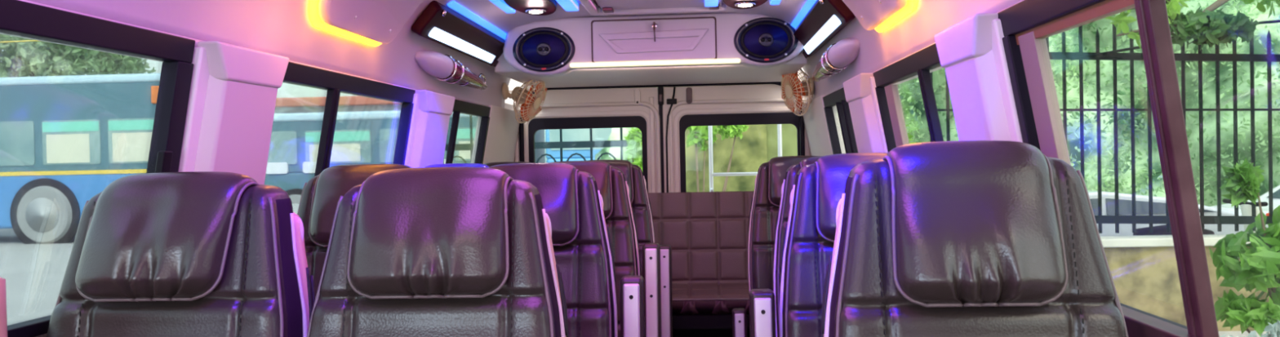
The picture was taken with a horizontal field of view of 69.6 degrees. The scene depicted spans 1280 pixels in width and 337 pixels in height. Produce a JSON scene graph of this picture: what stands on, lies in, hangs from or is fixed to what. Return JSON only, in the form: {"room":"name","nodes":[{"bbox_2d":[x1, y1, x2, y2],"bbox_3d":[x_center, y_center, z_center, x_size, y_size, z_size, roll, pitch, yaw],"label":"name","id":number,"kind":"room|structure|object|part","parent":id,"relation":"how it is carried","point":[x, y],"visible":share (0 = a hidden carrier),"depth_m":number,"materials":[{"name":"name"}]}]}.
{"room":"vehicle interior","nodes":[
{"label":"vehicle interior","id":0,"kind":"room"},
{"bbox_2d":[34,102,520,336],"bbox_3d":[-1.019,0.469,2.091,0.333,1.550,6.220,-1,1,4],"label":"wall","id":1,"kind":"structure","parent":0,"point":[503,132],"depth_m":4.72,"materials":[{"name":"white"}]},
{"bbox_2d":[0,276,7,336],"bbox_3d":[-0.977,0.371,1.330,0.110,0.464,0.110,-1,1,4],"label":"handle","id":2,"kind":"object","parent":1,"relation":"attached to","point":[3,317],"visible":1,"depth_m":1.34,"materials":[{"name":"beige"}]},
{"bbox_2d":[0,0,195,336],"bbox_3d":[-0.998,0.018,1.113,0.125,0.527,1.485,-1,1,4],"label":"window","id":3,"kind":"structure","parent":1,"relation":"in","point":[87,104],"depth_m":1.54,"materials":[{"name":"clear glass"}]},
{"bbox_2d":[177,40,288,184],"bbox_3d":[-0.922,0.005,2.022,0.181,0.527,0.329,-1,1,4],"label":"trim","id":4,"kind":"structure","parent":1,"relation":"attached to","point":[233,89],"depth_m":1.94,"materials":[{"name":"white"}]},
{"bbox_2d":[17,0,488,106],"bbox_3d":[-0.900,-0.255,1.872,0.016,0.015,5.820,-1,1,4],"label":"trim","id":5,"kind":"structure","parent":1,"relation":"attached to","point":[197,41],"depth_m":1.72,"materials":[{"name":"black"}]},
{"bbox_2d":[264,62,415,213],"bbox_3d":[-0.890,-0.005,2.704,0.125,0.527,1.155,-1,1,4],"label":"window","id":6,"kind":"structure","parent":1,"relation":"in","point":[323,119],"depth_m":2.57,"materials":[{"name":"clear glass"}]},
{"bbox_2d":[404,89,454,168],"bbox_3d":[-0.826,-0.016,3.449,0.181,0.527,0.389,-1,1,4],"label":"trim","id":7,"kind":"structure","parent":1,"relation":"attached to","point":[432,111],"depth_m":3.33,"materials":[{"name":"white plastic"}]},
{"bbox_2d":[443,99,490,164],"bbox_3d":[-0.802,-0.024,3.998,0.125,0.527,0.870,-1,1,4],"label":"window","id":8,"kind":"structure","parent":1,"relation":"in","point":[468,122],"depth_m":4.12,"materials":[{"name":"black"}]},
{"bbox_3d":[-0.807,-0.010,3.999,0.089,0.470,0.822,-1,1,4],"label":"pane","id":9,"kind":"part","parent":8,"relation":"part of","materials":[{"name":"clear glass"}]},
{"bbox_2d":[27,0,1022,108],"bbox_3d":[-0.116,-0.474,1.815,1.644,0.406,5.820,-1,1,4],"label":"ceiling","id":10,"kind":"structure","parent":0,"point":[282,28],"depth_m":2.48,"materials":[{"name":"grey plastic"}]},
{"bbox_2d":[307,0,423,46],"bbox_3d":[-0.749,-0.481,2.606,0.187,0.219,0.588,-1,1,4],"label":"ceiling light","id":11,"kind":"object","parent":10,"relation":"attached to","point":[374,23],"visible":1,"depth_m":2.58,"materials":[{"name":"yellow plastic"}]},
{"bbox_2d":[414,50,487,90],"bbox_3d":[-0.714,-0.382,3.671,0.103,0.107,0.885,-1,1,7],"label":"lamp","id":12,"kind":"object","parent":10,"relation":"attached to","point":[439,65],"visible":1,"depth_m":3.43,"materials":[{"name":"grey plastic"}]},
{"bbox_2d":[411,0,506,66],"bbox_3d":[-0.674,-0.520,3.617,0.118,0.141,1.100,-1,1,4],"label":"ceiling light panel","id":13,"kind":"object","parent":10,"relation":"attached to","point":[438,24],"visible":0.92,"depth_m":3.43,"materials":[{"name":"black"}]},
{"bbox_2d":[488,0,578,15],"bbox_3d":[-0.412,-0.626,3.477,0.308,0.048,0.520,-1,1,4],"label":"ceiling light","id":14,"kind":"object","parent":10,"relation":"attached to","point":[535,7],"visible":1,"depth_m":3.52,"materials":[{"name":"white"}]},
{"bbox_3d":[-0.412,-0.631,3.477,0.176,0.030,0.520,-1,1,4],"label":"dark plate","id":15,"kind":"part","parent":14,"relation":"part of","materials":[{"name":"pink"}]},
{"bbox_3d":[-0.405,-0.611,3.577,0.052,0.014,0.052,-1,1,4],"label":"bulb","id":16,"kind":"part","parent":14,"relation":"part of","materials":[{"name":"white"}]},
{"bbox_2d":[494,13,807,88],"bbox_3d":[0.066,-0.550,4.522,1.400,0.251,1.153,-1,1,4],"label":"console","id":17,"kind":"object","parent":10,"relation":"attached to","point":[707,36],"depth_m":4.00,"materials":[{"name":"grey plastic"}]},
{"bbox_2d":[502,80,546,123],"bbox_3d":[-0.571,-0.346,4.655,0.249,0.233,0.187,-2,1,-32],"label":"fan","id":18,"kind":"object","parent":17,"relation":"attached to","point":[530,107],"visible":0.95,"depth_m":4.63,"materials":[{"name":"orange plastic"}]},
{"bbox_3d":[-0.678,-0.391,4.652,0.020,0.084,0.084,-1,1,4],"label":"wall plate","id":19,"kind":"part","parent":18,"relation":"part of","materials":[{"name":"beige plastic"}]},
{"bbox_3d":[-0.578,-0.284,4.625,0.039,0.097,0.105,-1,1,34],"label":"blade","id":20,"kind":"part","parent":18,"relation":"part of","materials":[{"name":"orange plastic"}]},
{"bbox_3d":[-0.548,-0.359,4.597,0.033,0.116,0.092,-1,1,19],"label":"blade","id":21,"kind":"part","parent":18,"relation":"part of","materials":[{"name":"orange plastic"}]},
{"bbox_3d":[-0.517,-0.391,4.646,0.048,0.086,0.121,-1,1,4],"label":"blade","id":22,"kind":"part","parent":18,"relation":"part of","materials":[{"name":"orange plastic"}]},
{"bbox_2d":[512,26,575,71],"bbox_3d":[-0.421,-0.520,4.019,0.276,0.196,0.028,-1,1,4],"label":"speaker","id":23,"kind":"object","parent":17,"relation":"attached to","point":[544,49],"visible":1,"depth_m":4.02},
{"bbox_3d":[0.060,-0.556,3.995,0.531,0.176,0.014,-1,1,4],"label":"locker door","id":24,"kind":"part","parent":17,"relation":"part of","materials":[{"name":"grey plastic"}]},
{"bbox_3d":[0.060,-0.550,3.982,0.476,0.095,0.013,-1,1,4],"label":"pressed dish","id":25,"kind":"part","parent":17,"relation":"part of","materials":[{"name":"grey plastic"}]},
{"bbox_3d":[0.063,-0.457,3.993,0.742,0.020,0.020,-1,1,4],"label":"led strip","id":26,"kind":"part","parent":17,"relation":"part of","materials":[{"name":"white plastic"}]},
{"bbox_2d":[733,17,798,62],"bbox_3d":[0.542,-0.553,3.953,0.276,0.196,0.028,-1,1,4],"label":"speaker","id":27,"kind":"object","parent":17,"relation":"attached to","point":[765,39],"visible":1,"depth_m":3.95},
{"bbox_2d":[781,68,813,115],"bbox_3d":[0.776,-0.387,4.552,0.198,0.255,0.183,-1,1,28],"label":"fan","id":28,"kind":"object","parent":17,"relation":"attached to","point":[791,85],"visible":0.89,"depth_m":4.52,"materials":[{"name":"orange plastic"}]},
{"bbox_3d":[0.728,-0.408,4.599,0.020,0.120,0.093,-2,1,-27],"label":"blade","id":29,"kind":"part","parent":28,"relation":"part of","materials":[{"name":"orange plastic"}]},
{"bbox_3d":[0.746,-0.442,4.545,0.026,0.091,0.122,-2,1,-30],"label":"blade","id":30,"kind":"part","parent":28,"relation":"part of","materials":[{"name":"orange plastic"}]},
{"bbox_3d":[0.752,-0.327,4.594,0.019,0.099,0.109,-1,1,-4],"label":"blade","id":31,"kind":"part","parent":28,"relation":"part of","materials":[{"name":"orange plastic"}]},
{"bbox_3d":[0.772,-0.327,4.506,0.037,0.093,0.112,-1,1,-7],"label":"blade","id":32,"kind":"part","parent":28,"relation":"part of","materials":[{"name":"orange plastic"}]},
{"bbox_3d":[0.767,-0.407,4.488,0.042,0.113,0.095,-2,1,-24],"label":"blade","id":33,"kind":"part","parent":28,"relation":"part of","materials":[{"name":"orange plastic"}]},
{"bbox_3d":[0.835,-0.406,4.508,0.020,0.084,0.084,-1,1,4],"label":"wall plate","id":34,"kind":"part","parent":28,"relation":"part of","materials":[{"name":"beige plastic"}]},
{"bbox_2d":[578,0,734,16],"bbox_3d":[0.068,-0.653,3.464,0.600,0.034,0.740,-1,1,4],"label":"roof hatch","id":35,"kind":"object","parent":10,"relation":"attached to","point":[607,7],"visible":0.86,"depth_m":3.72,"materials":[{"name":"grey plastic"}]},
{"bbox_3d":[0.067,-0.658,3.459,0.490,0.016,0.610,-1,1,4],"label":"hatch panel","id":36,"kind":"part","parent":35,"relation":"part of","materials":[{"name":"grey plastic"}]},
{"bbox_2d":[704,0,781,8],"bbox_3d":[0.396,-0.643,3.422,0.308,0.048,0.520,-1,1,4],"label":"ceiling light","id":37,"kind":"object","parent":10,"relation":"attached to","point":[736,4],"visible":0.99,"depth_m":3.53,"materials":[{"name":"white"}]},
{"bbox_3d":[0.396,-0.648,3.422,0.176,0.030,0.520,-1,1,4],"label":"dark plate","id":38,"kind":"part","parent":37,"relation":"part of","materials":[{"name":"pink"}]},
{"bbox_3d":[0.403,-0.627,3.522,0.052,0.014,0.052,-1,1,4],"label":"bulb","id":39,"kind":"part","parent":37,"relation":"part of","materials":[{"name":"white"}]},
{"bbox_2d":[791,0,855,58],"bbox_3d":[0.678,-0.547,3.525,0.118,0.141,1.100,-1,1,4],"label":"box","id":40,"kind":"object","parent":10,"relation":"attached to","point":[827,18],"visible":0.94,"depth_m":3.35,"materials":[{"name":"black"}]},
{"bbox_2d":[811,37,859,81],"bbox_3d":[0.729,-0.411,3.572,0.104,0.107,0.885,-1,1,0],"label":"lamp","id":41,"kind":"object","parent":10,"relation":"attached to","point":[839,55],"visible":0.97,"depth_m":3.30,"materials":[{"name":"grey plastic"}]},
{"bbox_2d":[841,0,918,32],"bbox_3d":[0.618,-0.509,2.533,0.187,0.219,0.588,-1,1,4],"label":"ceiling light","id":42,"kind":"object","parent":10,"relation":"attached to","point":[879,15],"visible":1,"depth_m":2.54,"materials":[{"name":"yellow plastic"}]},
{"bbox_2d":[505,67,809,155],"bbox_3d":[0.123,0.226,5.132,1.860,1.910,0.070,-1,1,4],"label":"wall","id":43,"kind":"structure","parent":0,"point":[513,84],"depth_m":5.14,"materials":[{"name":"beige paint"}]},
{"bbox_2d":[515,87,661,192],"bbox_3d":[-0.283,0.308,5.150,0.814,1.502,0.072,-1,1,4],"label":"door","id":44,"kind":"structure","parent":43,"relation":"in","point":[614,108],"depth_m":5.12,"materials":[{"name":"beige paint"}]},
{"bbox_2d":[634,88,640,105],"bbox_3d":[-0.014,-0.396,5.091,0.032,0.090,0.028,-1,1,4],"label":"hook","id":45,"kind":"object","parent":44,"relation":"attached to","point":[637,92],"visible":1,"depth_m":5.08,"materials":[{"name":"beige paint"}]},
{"bbox_2d":[648,97,664,192],"bbox_3d":[0.104,0.307,5.118,0.073,1.510,0.044,-1,1,4],"label":"door frame","id":46,"kind":"structure","parent":43,"relation":"attached to","point":[651,99],"depth_m":5.09,"materials":[{"name":"beige"}]},
{"bbox_2d":[519,81,804,161],"bbox_3d":[0.122,0.278,5.086,1.576,1.508,0.026,-1,1,4],"label":"trim","id":47,"kind":"structure","parent":43,"relation":"attached to","point":[801,117],"depth_m":5.07,"materials":[{"name":"black rubber"}]},
{"bbox_2d":[668,96,673,192],"bbox_3d":[0.181,0.320,5.098,0.020,1.440,0.016,-1,1,4],"label":"door frame","id":48,"kind":"structure","parent":43,"relation":"attached to","point":[669,97],"depth_m":5.09,"materials":[{"name":"beige"}]},
{"bbox_2d":[662,84,808,192],"bbox_3d":[0.559,0.292,5.093,0.839,1.502,0.072,-1,1,4],"label":"door","id":49,"kind":"structure","parent":43,"relation":"in","point":[740,104],"depth_m":5.07,"materials":[{"name":"beige paint"}]},
{"bbox_2d":[657,86,663,104],"bbox_3d":[0.114,-0.403,5.078,0.030,0.100,0.038,-1,1,4],"label":"latch","id":50,"kind":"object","parent":49,"relation":"attached to","point":[660,89],"depth_m":5.07,"materials":[{"name":"black plastic"}]},
{"bbox_2d":[665,86,676,192],"bbox_3d":[0.182,0.240,5.082,0.068,1.381,0.024,-1,1,4],"label":"cable","id":51,"kind":"object","parent":49,"relation":"attached to","point":[672,101],"visible":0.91,"depth_m":5.07,"materials":[{"name":"black plastic"}]},
{"bbox_2d":[685,87,692,103],"bbox_3d":[0.270,-0.401,5.072,0.032,0.090,0.028,-1,1,4],"label":"hook","id":52,"kind":"object","parent":49,"relation":"attached to","point":[688,91],"visible":1,"depth_m":5.06,"materials":[{"name":"black"}]},
{"bbox_2d":[708,124,782,191],"bbox_3d":[0.617,0.244,5.270,0.429,1.850,0.332,-1,1,4],"label":"ladder","id":53,"kind":"object","parent":49,"relation":"attached to","point":[712,174],"visible":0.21,"depth_m":5.42,"materials":[{"name":"white metal"}]},
{"bbox_3d":[0.425,0.246,5.438,0.022,1.850,0.022,-1,1,-19],"label":"rail","id":54,"kind":"part","parent":53,"relation":"part of","materials":[{"name":"white metal"}]},
{"bbox_3d":[0.829,0.238,5.410,0.022,1.850,0.022,-1,1,-19],"label":"rail","id":55,"kind":"part","parent":53,"relation":"part of","materials":[{"name":"silver metal"}]},
{"bbox_2d":[801,66,943,156],"bbox_3d":[0.852,0.432,1.963,0.333,1.550,6.220,-1,1,4],"label":"wall","id":56,"kind":"structure","parent":0,"point":[815,126],"depth_m":4.42,"materials":[{"name":"white plastic"}]},
{"bbox_2d":[822,87,857,154],"bbox_3d":[0.865,-0.054,3.710,0.125,0.527,0.960,-1,1,4],"label":"window","id":57,"kind":"structure","parent":56,"relation":"in","point":[837,98],"depth_m":3.79,"materials":[{"name":"black glass"}]},
{"bbox_2d":[843,73,888,153],"bbox_3d":[0.810,-0.046,3.117,0.181,0.527,0.369,-1,1,4],"label":"trim","id":58,"kind":"structure","parent":56,"relation":"attached to","point":[860,91],"depth_m":2.98,"materials":[{"name":"white plastic"}]},
{"bbox_2d":[872,43,943,152],"bbox_3d":[0.779,-0.036,2.453,0.125,0.527,1.040,-1,1,4],"label":"window","id":59,"kind":"structure","parent":56,"relation":"in","point":[920,64],"depth_m":2.60,"materials":[{"name":"black plastic"}]},
{"bbox_2d":[823,0,1024,97],"bbox_3d":[0.676,-0.286,1.764,0.016,0.015,5.820,-1,1,4],"label":"trim","id":60,"kind":"structure","parent":56,"relation":"attached to","point":[1022,0],"depth_m":2.34,"materials":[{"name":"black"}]},
{"bbox_2d":[934,13,1022,142],"bbox_3d":[0.724,-0.028,1.847,0.181,0.527,0.314,-1,1,4],"label":"trim","id":61,"kind":"structure","parent":56,"relation":"attached to","point":[971,52],"depth_m":1.75,"materials":[{"name":"white plastic"}]},
{"bbox_2d":[997,0,1219,336],"bbox_3d":[0.680,-0.007,0.981,0.125,0.544,1.450,-1,1,4],"label":"window","id":62,"kind":"structure","parent":56,"relation":"in","point":[1026,25],"depth_m":1.21,"materials":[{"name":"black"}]},
{"bbox_3d":[0.713,0.243,0.983,0.044,0.042,1.360,-1,1,4],"label":"sill rail","id":63,"kind":"part","parent":62,"relation":"part of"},
{"label":"outside","id":64,"kind":"structure","parent":0,"visible":0},
{"bbox_2d":[1070,19,1279,60],"bbox_3d":[5.324,-1.188,8.242,2.852,0.364,0.028,-1,1,4],"label":"cable","id":65,"kind":"object","parent":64,"point":[1268,21],"visible":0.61,"depth_m":8.30,"materials":[{"name":"black rubber"}]},
{"bbox_3d":[-0.049,1.245,2.076,2.270,0.040,6.300,-1,1,4],"label":"floor","id":66,"kind":"structure","parent":0,"visible":0},
{"bbox_2d":[46,171,315,336],"bbox_3d":[-0.772,0.629,1.283,0.430,1.240,0.738,-1,1,4],"label":"passenger seat","id":67,"kind":"object","parent":66,"relation":"on","point":[187,254],"visible":1,"depth_m":1.48,"materials":[{"name":"leather"}]},
{"bbox_2d":[297,164,412,296],"bbox_3d":[-0.704,0.611,2.100,0.430,1.239,0.738,-1,1,4],"label":"passenger seat","id":68,"kind":"object","parent":66,"relation":"on","point":[320,197],"visible":0.24,"depth_m":2.31,"materials":[{"name":"leather"}]},
{"bbox_3d":[-0.695,0.421,2.292,0.420,0.816,0.259,-1,1,4],"label":"backrest","id":69,"kind":"part","parent":68,"relation":"part of","materials":[{"name":"leather"}]},
{"bbox_2d":[306,166,568,336],"bbox_3d":[-0.303,0.620,1.251,0.500,1.239,0.738,-1,1,4],"label":"passenger seat","id":70,"kind":"object","parent":66,"relation":"on","point":[460,251],"visible":1,"depth_m":1.44,"materials":[{"name":"leather"}]},
{"bbox_2d":[425,163,489,168],"bbox_3d":[-0.643,0.606,2.928,0.430,1.239,0.738,-1,1,4],"label":"passenger seat","id":71,"kind":"object","parent":66,"relation":"on","point":[451,165],"visible":0.04,"depth_m":3.17,"materials":[{"name":"leather"}]},
{"bbox_2d":[484,161,531,166],"bbox_3d":[-0.581,0.594,3.756,0.430,1.239,0.738,-1,1,4],"label":"passenger seat","id":72,"kind":"object","parent":66,"relation":"on","point":[490,164],"visible":0.02,"depth_m":4.00,"materials":[{"name":"leather"}]},
{"bbox_2d":[488,163,644,336],"bbox_3d":[-0.248,0.608,2.069,0.500,1.239,0.738,-1,1,4],"label":"passenger seat","id":73,"kind":"object","parent":66,"relation":"on","point":[572,201],"visible":0.44,"depth_m":2.25,"materials":[{"name":"leather"}]},
{"bbox_3d":[-0.274,0.418,2.263,0.420,0.816,0.259,-1,1,4],"label":"backrest","id":74,"kind":"part","parent":73,"relation":"part of","materials":[{"name":"leather"}]},
{"bbox_3d":[-0.017,0.476,2.248,0.058,0.420,0.106,-1,1,4],"label":"armrest","id":75,"kind":"part","parent":73,"relation":"part of","materials":[{"name":"leather"}]},
{"bbox_2d":[549,160,661,336],"bbox_3d":[-0.190,0.596,2.917,0.500,1.239,0.738,-1,1,4],"label":"passenger seat","id":76,"kind":"object","parent":66,"relation":"on","point":[619,214],"visible":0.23,"depth_m":3.09,"materials":[{"name":"leather"}]},
{"bbox_3d":[-0.216,0.406,3.111,0.420,0.816,0.259,-1,1,4],"label":"backrest","id":77,"kind":"part","parent":76,"relation":"part of","materials":[{"name":"leather"}]},
{"bbox_3d":[0.041,0.464,3.096,0.058,0.420,0.106,-1,1,4],"label":"armrest","id":78,"kind":"part","parent":76,"relation":"part of","materials":[{"name":"plastic"}]},
{"bbox_2d":[589,160,672,336],"bbox_3d":[-0.126,0.584,3.725,0.500,1.239,0.738,-1,1,4],"label":"passenger seat","id":79,"kind":"object","parent":66,"relation":"on","point":[633,175],"visible":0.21,"depth_m":3.90,"materials":[{"name":"leather"}]},
{"bbox_3d":[-0.151,0.394,3.919,0.420,0.816,0.259,-1,1,4],"label":"backrest","id":80,"kind":"part","parent":79,"relation":"part of","materials":[{"name":"leather"}]},
{"bbox_3d":[0.107,0.537,3.904,0.058,0.420,0.106,-1,1,4],"label":"armrest","id":81,"kind":"part","parent":79,"relation":"part of","materials":[{"name":"leather"}]},
{"bbox_2d":[647,191,754,336],"bbox_3d":[0.101,0.658,4.596,1.610,1.058,0.607,-1,1,4],"label":"bench","id":82,"kind":"object","parent":66,"relation":"on","point":[707,233],"visible":0.2,"depth_m":4.72,"materials":[{"name":"red leather"}]},
{"bbox_3d":[0.109,0.388,4.802,1.610,0.524,0.188,-1,1,4],"label":"quilted backrest","id":83,"kind":"part","parent":82,"relation":"part of","materials":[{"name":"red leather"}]},
{"bbox_2d":[671,283,749,315],"bbox_3d":[0.089,0.643,4.499,1.600,0.103,0.410,-1,1,4],"label":"seat cushion","id":84,"kind":"object","parent":82,"relation":"on","point":[688,299],"depth_m":4.32,"materials":[{"name":"red leather"}]},
{"bbox_2d":[732,155,820,336],"bbox_3d":[0.610,0.572,3.524,0.500,1.239,0.738,-1,1,4],"label":"passenger seat","id":85,"kind":"object","parent":66,"relation":"on","point":[769,180],"visible":0.25,"depth_m":3.72,"materials":[{"name":"leather"}]},
{"bbox_3d":[0.407,0.783,3.737,0.058,0.420,0.106,-1,1,4],"label":"armrest","id":86,"kind":"part","parent":85,"relation":"part of","materials":[{"name":"plastic"}]},
{"bbox_3d":[0.654,0.380,3.713,0.420,0.816,0.259,-1,1,4],"label":"backrest","id":87,"kind":"part","parent":85,"relation":"part of","materials":[{"name":"leather"}]},
{"bbox_2d":[773,155,823,336],"bbox_3d":[0.594,0.583,2.693,0.500,1.239,0.738,-1,1,4],"label":"passenger seat","id":88,"kind":"object","parent":66,"relation":"on","point":[782,217],"visible":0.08,"depth_m":2.92,"materials":[{"name":"leather"}]},
{"bbox_3d":[0.638,0.391,2.883,0.420,0.816,0.259,-1,1,4],"label":"backrest","id":89,"kind":"part","parent":88,"relation":"part of","materials":[{"name":"leather"}]},
{"bbox_2d":[749,152,888,336],"bbox_3d":[0.496,0.587,1.918,0.500,1.239,0.738,-1,1,4],"label":"passenger seat","id":90,"kind":"object","parent":66,"relation":"on","point":[809,234],"visible":0.34,"depth_m":2.12,"materials":[{"name":"leather"}]},
{"bbox_3d":[0.287,0.494,2.127,0.058,0.420,0.106,-1,1,4],"label":"armrest","id":91,"kind":"part","parent":90,"relation":"part of","materials":[{"name":"leather"}]},
{"bbox_3d":[0.540,0.395,2.108,0.420,0.816,0.259,-1,1,4],"label":"backrest","id":92,"kind":"part","parent":90,"relation":"part of","materials":[{"name":"leather"}]},
{"bbox_2d":[820,140,1128,336],"bbox_3d":[0.431,0.584,1.086,0.500,1.240,0.738,-1,1,4],"label":"passenger seat","id":93,"kind":"object","parent":66,"relation":"on","point":[962,238],"visible":1,"depth_m":1.27,"materials":[{"name":"leather"}]},
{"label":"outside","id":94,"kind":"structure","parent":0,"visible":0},
{"bbox_2d":[1218,330,1276,336],"bbox_3d":[2.066,1.295,29.950,120.000,0.050,120.000,-1,1,4],"label":"ground","id":95,"kind":"structure","parent":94,"point":[1235,334],"depth_m":8.24,"materials":[{"name":"concrete"}]},
{"bbox_2d":[534,129,545,163],"bbox_3d":[-5.931,0.172,22.164,6.990,2.990,2.645,-1,1,4],"label":"city bus","id":96,"kind":"object","parent":95,"relation":"on","point":[540,135],"visible":0.02,"depth_m":22.47,"materials":[{"name":"teal metal"}]},
{"bbox_2d":[544,129,547,163],"bbox_3d":[-7.751,-0.522,33.547,12.400,3.900,6.500,-1,1,4],"label":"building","id":97,"kind":"structure","parent":95,"relation":"on","point":[544,130],"depth_m":30.24,"materials":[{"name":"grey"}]},
{"bbox_2d":[545,128,611,163],"bbox_3d":[1.405,-0.231,22.162,7.040,3.490,2.645,-1,1,4],"label":"city bus","id":98,"kind":"object","parent":95,"relation":"on","point":[598,134],"visible":0.02,"depth_m":21.14,"materials":[{"name":"blue metal"}]},
{"bbox_2d":[534,128,639,163],"bbox_3d":[-1.301,0.334,11.119,3.080,2.300,0.060,-1,1,4],"label":"iron gate","id":99,"kind":"object","parent":95,"relation":"on","point":[602,144],"visible":0.12,"depth_m":11.05,"materials":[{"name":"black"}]},
{"bbox_3d":[-1.301,0.334,11.119,3.080,2.300,0.060,-1,1,4],"label":"gate frame","id":100,"kind":"part","parent":99,"relation":"part of","materials":[{"name":"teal metal"}]},
{"bbox_2d":[623,127,642,170],"bbox_3d":[0.053,0.617,8.019,0.465,1.979,0.416,-1,1,4],"label":"leafy shrub","id":101,"kind":"object","parent":95,"relation":"on","point":[633,138],"visible":0.19,"depth_m":7.96,"materials":[{"name":"green plant"}]},
{"bbox_2d":[685,124,748,191],"bbox_3d":[0.775,0.409,8.683,1.017,2.351,0.370,-1,1,4],"label":"tree","id":102,"kind":"object","parent":95,"relation":"on","point":[735,131],"visible":0.27,"depth_m":8.65,"materials":[{"name":"green plant"}]},
{"bbox_3d":[0.751,0.488,8.693,0.452,2.193,0.109,-1,1,-5],"label":"stem","id":103,"kind":"part","parent":102,"relation":"part of","materials":[{"name":"green plant"}]},
{"bbox_2d":[684,124,797,192],"bbox_3d":[1.363,-0.548,9.272,2.320,4.200,0.300,-1,1,4],"label":"hedge","id":104,"kind":"object","parent":95,"relation":"on","point":[758,144],"visible":0.02,"depth_m":9.16,"materials":[{"name":"green plant"}]},
{"bbox_2d":[905,124,915,143],"bbox_3d":[2.836,-0.173,12.865,2.190,3.351,1.313,-1,1,4],"label":"leafy tree","id":105,"kind":"object","parent":95,"relation":"on","point":[909,136],"visible":0.02,"depth_m":12.44,"materials":[{"name":"green plant"}]},
{"bbox_2d":[595,0,1279,206],"bbox_3d":[9.046,-1.899,15.841,19.876,7.270,3.969,-1,1,4],"label":"trees","id":106,"kind":"object","parent":95,"relation":"on","point":[909,91],"visible":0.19,"depth_m":15.46,"materials":[{"name":"green plant"}]},
{"bbox_2d":[1087,190,1268,235],"bbox_3d":[4.840,0.852,10.610,4.020,1.220,1.680,-1,1,4],"label":"parked car","id":107,"kind":"object","parent":95,"relation":"on","point":[1125,204],"visible":0.03,"depth_m":9.81,"materials":[{"name":"silver metal"}]},
{"bbox_2d":[1100,234,1276,331],"bbox_3d":[6.558,1.025,8.401,8.140,0.860,0.320,-1,1,4],"label":"wall","id":108,"kind":"structure","parent":95,"relation":"on","point":[1144,269],"depth_m":8.41,"materials":[{"name":"concrete"}]},
{"bbox_2d":[929,19,1279,233],"bbox_3d":[6.576,-0.454,8.369,7.800,2.089,0.056,-1,1,4],"label":"iron fence","id":109,"kind":"object","parent":108,"relation":"on","point":[1219,220],"visible":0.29,"depth_m":8.48,"materials":[{"name":"black metal"}]},
{"bbox_3d":[6.574,-0.536,8.367,7.800,0.201,0.016,-1,1,4],"label":"rail","id":110,"kind":"part","parent":109,"relation":"part of","materials":[{"name":"black metal"}]},
{"bbox_3d":[6.565,-0.995,8.362,7.800,0.365,0.050,-1,1,4],"label":"rail","id":111,"kind":"part","parent":109,"relation":"part of","materials":[{"name":"black metal"}]},
{"bbox_3d":[6.595,0.474,8.381,7.800,0.233,0.056,-1,1,4],"label":"rail","id":112,"kind":"part","parent":109,"relation":"part of","materials":[{"name":"black metal"}]},
{"bbox_2d":[1104,0,1279,63],"bbox_3d":[5.779,-0.516,7.728,4.306,4.049,0.921,-1,1,4],"label":"tree","id":113,"kind":"object","parent":95,"relation":"on","point":[1206,26],"visible":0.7,"depth_m":7.51,"materials":[{"name":"green plant"}]},
{"bbox_2d":[1133,199,1267,235],"bbox_3d":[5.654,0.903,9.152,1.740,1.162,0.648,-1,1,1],"label":"car","id":114,"kind":"object","parent":95,"relation":"on","point":[1246,209],"visible":0.06,"depth_m":9.10,"materials":[{"name":"grey metal"}]},
{"bbox_3d":[5.315,0.671,9.155,0.731,0.260,0.260,-1,1,1],"label":"seat","id":115,"kind":"part","parent":114,"relation":"part of","materials":[{"name":"black plastic"}]},
{"bbox_2d":[1208,157,1279,336],"bbox_3d":[4.147,0.739,5.654,1.217,1.636,0.694,-1,1,4],"label":"bush","id":116,"kind":"object","parent":95,"relation":"on","point":[1258,268],"visible":1,"depth_m":5.62,"materials":[{"name":"green plant"}]},
{"bbox_3d":[4.073,0.820,5.637,0.837,1.477,0.109,-1,1,4],"label":"stem","id":117,"kind":"part","parent":116,"relation":"part of","materials":[{"name":"green plant"}]},
{"bbox_2d":[1210,185,1279,216],"bbox_3d":[9.578,0.658,11.789,4.020,1.380,1.680,-1,1,-2],"label":"parked car","id":118,"kind":"object","parent":95,"relation":"on","point":[1276,191],"visible":0.06,"depth_m":12.18,"materials":[{"name":"white metal"}]},
{"bbox_2d":[1219,320,1279,336],"bbox_3d":[3.460,1.187,5.006,0.742,0.785,0.452,-1,1,4],"label":"bush","id":119,"kind":"object","parent":95,"relation":"on","point":[1274,328],"visible":0.99,"depth_m":5.05,"materials":[{"name":"green plant"}]}
]}

